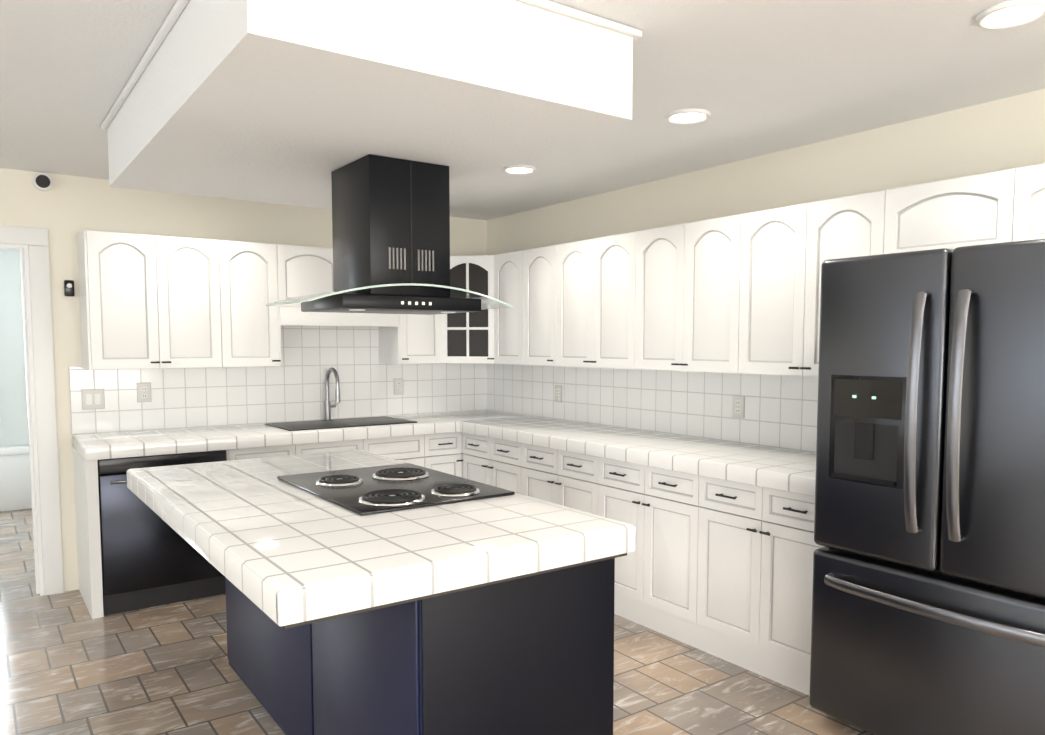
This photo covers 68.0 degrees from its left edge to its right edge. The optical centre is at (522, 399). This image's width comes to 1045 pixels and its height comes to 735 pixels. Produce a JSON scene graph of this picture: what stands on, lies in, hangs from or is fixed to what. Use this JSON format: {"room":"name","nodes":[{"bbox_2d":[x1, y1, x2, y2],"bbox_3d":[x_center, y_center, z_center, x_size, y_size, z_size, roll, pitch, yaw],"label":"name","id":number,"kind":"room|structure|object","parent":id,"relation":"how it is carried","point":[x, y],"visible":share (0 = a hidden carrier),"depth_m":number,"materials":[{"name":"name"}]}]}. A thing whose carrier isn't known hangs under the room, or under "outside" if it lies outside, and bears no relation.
{"room":"kitchen","nodes":[
{"label":"kitchen","id":0,"kind":"room"},
{"bbox_2d":[0,250,28,446],"bbox_3d":[-5.322,-0.214,6.474,4.000,2.465,0.120,-3,5,-35],"label":"wall","id":1,"kind":"structure","parent":0,"point":[14,430],"depth_m":6.93,"materials":[{"name":"white paint"}]},
{"bbox_2d":[0,168,486,591],"bbox_3d":[-3.381,-0.048,4.185,7.500,2.465,0.130,-3,5,-35],"label":"wall","id":2,"kind":"structure","parent":0,"point":[65,210],"depth_m":4.65,"materials":[{"name":"white paint"}]},
{"bbox_2d":[0,225,63,595],"bbox_3d":[-3.215,0.104,4.308,1.060,2.145,0.161,-3,5,-35],"label":"door frame","id":3,"kind":"structure","parent":2,"relation":"attached to","point":[35,265],"depth_m":4.51,"materials":[{"name":"white wood"}]},
{"bbox_2d":[32,173,52,190],"bbox_3d":[-2.749,-1.245,4.443,0.100,0.100,0.037,-3,5,-35],"label":"smoke detector","id":4,"kind":"object","parent":2,"relation":"attached to","point":[42,181],"visible":1,"depth_m":4.43,"materials":[{"name":"white plastic"}]},
{"bbox_2d":[64,280,74,296],"bbox_3d":[-2.663,-0.651,4.554,0.052,0.095,0.028,-3,5,-35],"label":"door chime","id":5,"kind":"object","parent":2,"relation":"attached to","point":[69,288],"visible":0.96,"depth_m":4.54,"materials":[{"name":"black plastic"}]},
{"bbox_2d":[81,389,104,409],"bbox_3d":[-2.579,0.001,4.659,0.121,0.121,0.008,-3,5,-35],"label":"switch plate","id":6,"kind":"object","parent":2,"relation":"attached to","point":[93,398],"visible":1,"depth_m":4.66,"materials":[{"name":"grey plastic"}]},
{"bbox_2d":[137,383,151,401],"bbox_3d":[-2.352,-0.041,4.819,0.081,0.121,0.008,-3,5,-35],"label":"electrical outlet","id":7,"kind":"object","parent":2,"relation":"attached to","point":[143,392],"visible":1,"depth_m":4.82,"materials":[{"name":"grey plastic"}]},
{"bbox_2d":[77,230,224,371],"bbox_3d":[-2.240,-0.580,4.677,0.722,0.775,0.328,-3,5,-35],"label":"upper cabinet","id":8,"kind":"object","parent":2,"relation":"attached to","point":[149,303],"depth_m":4.53,"materials":[{"name":"wood"}]},
{"bbox_2d":[221,240,280,367],"bbox_3d":[-1.801,-0.603,4.988,0.354,0.775,0.328,-3,5,-35],"label":"upper cabinet","id":9,"kind":"object","parent":2,"relation":"attached to","point":[252,270],"depth_m":4.87,"materials":[{"name":"wood"}]},
{"bbox_2d":[281,245,332,311],"bbox_3d":[-1.310,-0.819,5.324,0.853,0.392,0.328,-3,5,-35],"label":"upper cabinet","id":10,"kind":"object","parent":2,"relation":"attached to","point":[305,270],"depth_m":5.04,"materials":[{"name":"wood"}]},
{"bbox_2d":[394,378,403,394],"bbox_3d":[-0.930,-0.094,5.830,0.081,0.121,0.008,-3,5,-35],"label":"electrical outlet","id":11,"kind":"object","parent":2,"relation":"attached to","point":[398,386],"visible":1,"depth_m":5.83,"materials":[{"name":"grey plastic"}]},
{"bbox_2d":[377,314,440,363],"bbox_3d":[-0.822,-0.653,5.684,0.345,0.775,0.328,-3,5,-35],"label":"upper cabinet","id":12,"kind":"object","parent":2,"relation":"attached to","point":[401,338],"depth_m":5.56,"materials":[{"name":"wood"}]},
{"bbox_2d":[0,509,874,734],"bbox_3d":[-1.753,1.360,2.169,7.700,0.050,12.000,-3,5,-35],"label":"floor","id":13,"kind":"structure","parent":0,"point":[69,665],"depth_m":3.44,"materials":[{"name":"tile"}]},
{"bbox_2d":[0,445,31,511],"bbox_3d":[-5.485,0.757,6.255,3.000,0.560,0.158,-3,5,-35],"label":"bathtub","id":14,"kind":"object","parent":13,"relation":"on","point":[15,484],"depth_m":6.88,"materials":[{"name":"white ceramic"}]},
{"bbox_2d":[72,444,232,618],"bbox_3d":[-2.201,0.725,4.618,0.740,0.863,0.623,-3,5,-35],"label":"base cabinet","id":15,"kind":"object","parent":13,"relation":"on","point":[130,559],"depth_m":4.30,"materials":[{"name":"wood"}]},
{"bbox_2d":[97,450,226,615],"bbox_3d":[-2.159,0.726,4.598,0.668,0.863,0.608,-3,5,-35],"label":"dishwasher","id":16,"kind":"object","parent":15,"relation":"in","point":[142,562],"depth_m":4.30,"materials":[{"name":"black metal"}]},
{"bbox_2d":[73,408,532,459],"bbox_3d":[-1.301,0.252,5.214,2.942,0.160,0.643,-3,5,-35],"label":"countertop","id":17,"kind":"structure","parent":15,"relation":"on","point":[90,444],"depth_m":4.75,"materials":[{"name":"white tile"}]},
{"bbox_2d":[321,368,340,419],"bbox_3d":[-1.303,-0.033,5.413,0.115,0.379,0.238,-3,5,-35],"label":"faucet","id":18,"kind":"object","parent":17,"relation":"on","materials":[{"name":"silver metal"}]},
{"bbox_2d":[269,416,416,431],"bbox_3d":[-1.226,0.258,5.278,0.890,0.200,0.490,-3,5,-35],"label":"sink","id":19,"kind":"object","parent":17,"relation":"in","point":[342,421],"depth_m":5.27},
{"bbox_2d":[233,444,296,459],"bbox_3d":[-1.748,0.699,4.955,0.412,0.865,0.598,-3,5,-35],"label":"base cabinet","id":20,"kind":"object","parent":13,"relation":"on","point":[278,449],"depth_m":4.70,"materials":[{"name":"wood"}]},
{"bbox_2d":[297,436,428,467],"bbox_3d":[-1.214,0.672,5.334,0.900,0.865,0.598,-3,5,-35],"label":"base cabinet","id":21,"kind":"object","parent":13,"relation":"on","point":[414,450],"depth_m":5.17,"materials":[{"name":"wood"}]},
{"bbox_2d":[148,506,614,734],"bbox_3d":[-0.659,0.858,2.908,0.981,0.843,1.902,-3,5,-35],"label":"kitchen island","id":22,"kind":"object","parent":13,"relation":"on","point":[528,656],"depth_m":2.26,"materials":[{"name":"blue paint"}]},
{"bbox_2d":[131,454,626,629],"bbox_3d":[-0.692,0.399,2.870,1.050,0.078,2.010,-3,5,-35],"label":"island countertop","id":23,"kind":"structure","parent":22,"relation":"on","point":[302,560],"depth_m":2.20,"materials":[{"name":"white tile"}]},
{"bbox_2d":[275,458,518,517],"bbox_3d":[-0.509,0.319,2.964,0.595,0.030,0.830,-3,5,-35],"label":"cooktop","id":24,"kind":"object","parent":23,"relation":"in","point":[388,485],"depth_m":2.86,"materials":[{"name":"black glass"}]},
{"bbox_2d":[429,432,460,476],"bbox_3d":[-0.726,0.646,5.681,0.299,0.865,0.598,-3,5,-35],"label":"base cabinet","id":25,"kind":"object","parent":13,"relation":"on","point":[444,447],"depth_m":5.43,"materials":[{"name":"wood"}]},
{"bbox_2d":[461,432,488,484],"bbox_3d":[-0.086,0.655,5.558,0.598,0.865,0.386,-3,5,-35],"label":"base cabinet","id":26,"kind":"object","parent":13,"relation":"on","point":[474,450],"depth_m":5.37,"materials":[{"name":"wood"}]},
{"bbox_2d":[485,436,516,492],"bbox_3d":[0.132,0.678,5.252,0.598,0.865,0.366,-3,5,-35],"label":"base cabinet","id":27,"kind":"object","parent":13,"relation":"on","point":[502,454],"depth_m":5.09,"materials":[{"name":"wood"}]},
{"bbox_2d":[517,444,592,513],"bbox_3d":[0.451,0.710,4.806,0.598,0.865,0.732,-3,5,-35],"label":"base cabinet","id":28,"kind":"object","parent":13,"relation":"on","point":[561,478],"depth_m":4.62,"materials":[{"name":"wood"}]},
{"bbox_2d":[593,456,692,646],"bbox_3d":[0.875,0.753,4.212,0.598,0.865,0.732,-3,5,-35],"label":"base cabinet","id":29,"kind":"object","parent":13,"relation":"on","point":[653,586],"depth_m":3.99,"materials":[{"name":"wood"}]},
{"bbox_2d":[693,476,824,695],"bbox_3d":[1.306,0.797,3.609,0.598,0.865,0.751,-3,5,-35],"label":"base cabinet","id":30,"kind":"object","parent":13,"relation":"on","point":[754,548],"depth_m":3.47,"materials":[{"name":"wood"}]},
{"bbox_2d":[485,420,815,475],"bbox_3d":[0.658,0.271,4.452,0.633,0.051,2.910,-3,5,-35],"label":"countertop","id":31,"kind":"structure","parent":30,"relation":"on","point":[793,462],"depth_m":4.11,"materials":[{"name":"white tile"}]},
{"bbox_2d":[809,239,1044,734],"bbox_3d":[1.679,0.386,2.802,0.854,1.800,0.950,-3,5,-35],"label":"refrigerator","id":32,"kind":"object","parent":13,"relation":"on","point":[928,603],"visible":1,"depth_m":2.60,"materials":[{"name":"grey metal"}]},
{"bbox_2d":[441,255,492,367],"bbox_3d":[-0.397,-0.647,5.624,0.302,0.775,0.302,-3,5,-35],"label":"upper cabinet","id":33,"kind":"object","parent":0,"relation":"attached to","point":[466,338],"depth_m":5.62,"materials":[{"name":"wood"}]},
{"bbox_2d":[0,0,1044,220],"bbox_3d":[-1.753,-1.174,1.985,7.700,0.100,12.000,-3,5,-35],"label":"ceiling","id":34,"kind":"structure","parent":0,"point":[755,78],"depth_m":2.87,"materials":[{"name":"white paint"}]},
{"bbox_2d":[101,0,641,208],"bbox_3d":[-0.756,-1.055,2.958,1.234,0.273,2.174,-3,5,-35],"label":"soffit ceiling","id":35,"kind":"structure","parent":34,"relation":"attached to","point":[292,102],"depth_m":2.31,"materials":[{"name":"white paint"}]},
{"bbox_2d":[266,154,511,314],"bbox_3d":[-0.537,-0.641,3.151,0.869,0.577,0.549,-3,5,-35],"label":"range hood","id":36,"kind":"object","parent":35,"relation":"hanging from","point":[391,232],"visible":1,"depth_m":3.00,"materials":[{"name":"black metal"}]},
{"bbox_2d":[502,165,536,174],"bbox_3d":[-0.018,-1.292,4.355,0.194,0.024,0.194,-3,5,-35],"label":"recessed light","id":37,"kind":"object","parent":34,"relation":"in","point":[519,169],"visible":0.88,"depth_m":4.35,"materials":[{"name":"white"}]},
{"bbox_2d":[665,108,710,123],"bbox_3d":[0.711,-1.218,3.335,0.194,0.024,0.194,-3,5,-35],"label":"recessed light","id":38,"kind":"object","parent":34,"relation":"in","point":[688,116],"visible":0.9,"depth_m":3.32,"materials":[{"name":"white"}]},
{"bbox_2d":[975,0,1044,28],"bbox_3d":[1.453,-1.142,2.296,0.194,0.024,0.194,-3,5,-35],"label":"recessed light","id":39,"kind":"object","parent":34,"relation":"in","point":[1010,14],"visible":0.98,"depth_m":2.29,"materials":[{"name":"white"}]},
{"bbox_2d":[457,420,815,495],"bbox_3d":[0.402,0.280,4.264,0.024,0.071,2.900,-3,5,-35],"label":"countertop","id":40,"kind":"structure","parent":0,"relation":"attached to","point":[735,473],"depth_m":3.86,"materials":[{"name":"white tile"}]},
{"bbox_2d":[486,89,1044,254],"bbox_3d":[2.223,0.045,2.913,0.150,2.465,8.750,-3,5,-35],"label":"wall","id":41,"kind":"structure","parent":0,"point":[1008,133],"depth_m":3.81,"materials":[{"name":"white paint"}]},
{"bbox_2d":[493,251,520,367],"bbox_3d":[0.030,-0.642,5.534,0.328,0.775,0.366,-3,5,-35],"label":"upper cabinet","id":42,"kind":"object","parent":41,"relation":"attached to","point":[506,266],"depth_m":5.45,"materials":[{"name":"wood"}]},
{"bbox_2d":[521,245,552,367],"bbox_3d":[0.242,-0.621,5.237,0.328,0.775,0.366,-3,5,-35],"label":"upper cabinet","id":43,"kind":"object","parent":41,"relation":"attached to","point":[536,263],"depth_m":5.17,"materials":[{"name":"wood"}]},
{"bbox_2d":[555,385,561,402],"bbox_3d":[0.254,-0.037,5.520,0.008,0.121,0.081,-3,5,-35],"label":"electrical outlet","id":44,"kind":"object","parent":41,"relation":"attached to","point":[558,393],"visible":1,"depth_m":5.51,"materials":[{"name":"grey plastic"}]},
{"bbox_2d":[553,232,632,371],"bbox_3d":[0.561,-0.588,4.791,0.328,0.775,0.732,-3,5,-35],"label":"upper cabinet","id":45,"kind":"object","parent":41,"relation":"attached to","point":[593,278],"depth_m":4.69,"materials":[{"name":"wood"}]},
{"bbox_2d":[629,215,736,375],"bbox_3d":[0.985,-0.545,4.196,0.328,0.775,0.732,-3,5,-35],"label":"upper cabinet","id":46,"kind":"object","parent":41,"relation":"attached to","point":[653,352],"depth_m":4.10,"materials":[{"name":"wood"}]},
{"bbox_2d":[732,395,744,417],"bbox_3d":[1.176,0.042,4.227,0.008,0.121,0.081,-3,5,-35],"label":"electrical outlet","id":47,"kind":"object","parent":41,"relation":"attached to","point":[738,408],"visible":1,"depth_m":4.22,"materials":[{"name":"grey plastic"}]},
{"bbox_2d":[733,190,884,379],"bbox_3d":[1.410,-0.502,3.601,0.328,0.775,0.732,-3,5,-35],"label":"upper cabinet","id":48,"kind":"object","parent":41,"relation":"attached to","point":[781,252],"depth_m":3.58,"materials":[{"name":"wood"}]},
{"bbox_2d":[885,170,1008,253],"bbox_3d":[1.763,-0.704,3.089,0.328,0.297,0.486,-3,5,-35],"label":"upper cabinet","id":49,"kind":"object","parent":41,"relation":"attached to","point":[954,213],"depth_m":2.99,"materials":[{"name":"wood"}]},
{"bbox_2d":[1005,164,1044,241],"bbox_3d":[2.049,-0.675,2.690,0.328,0.297,0.498,-3,5,-35],"label":"upper cabinet","id":50,"kind":"object","parent":41,"relation":"attached to","point":[1025,214],"depth_m":2.76,"materials":[{"name":"wood"}]}
]}

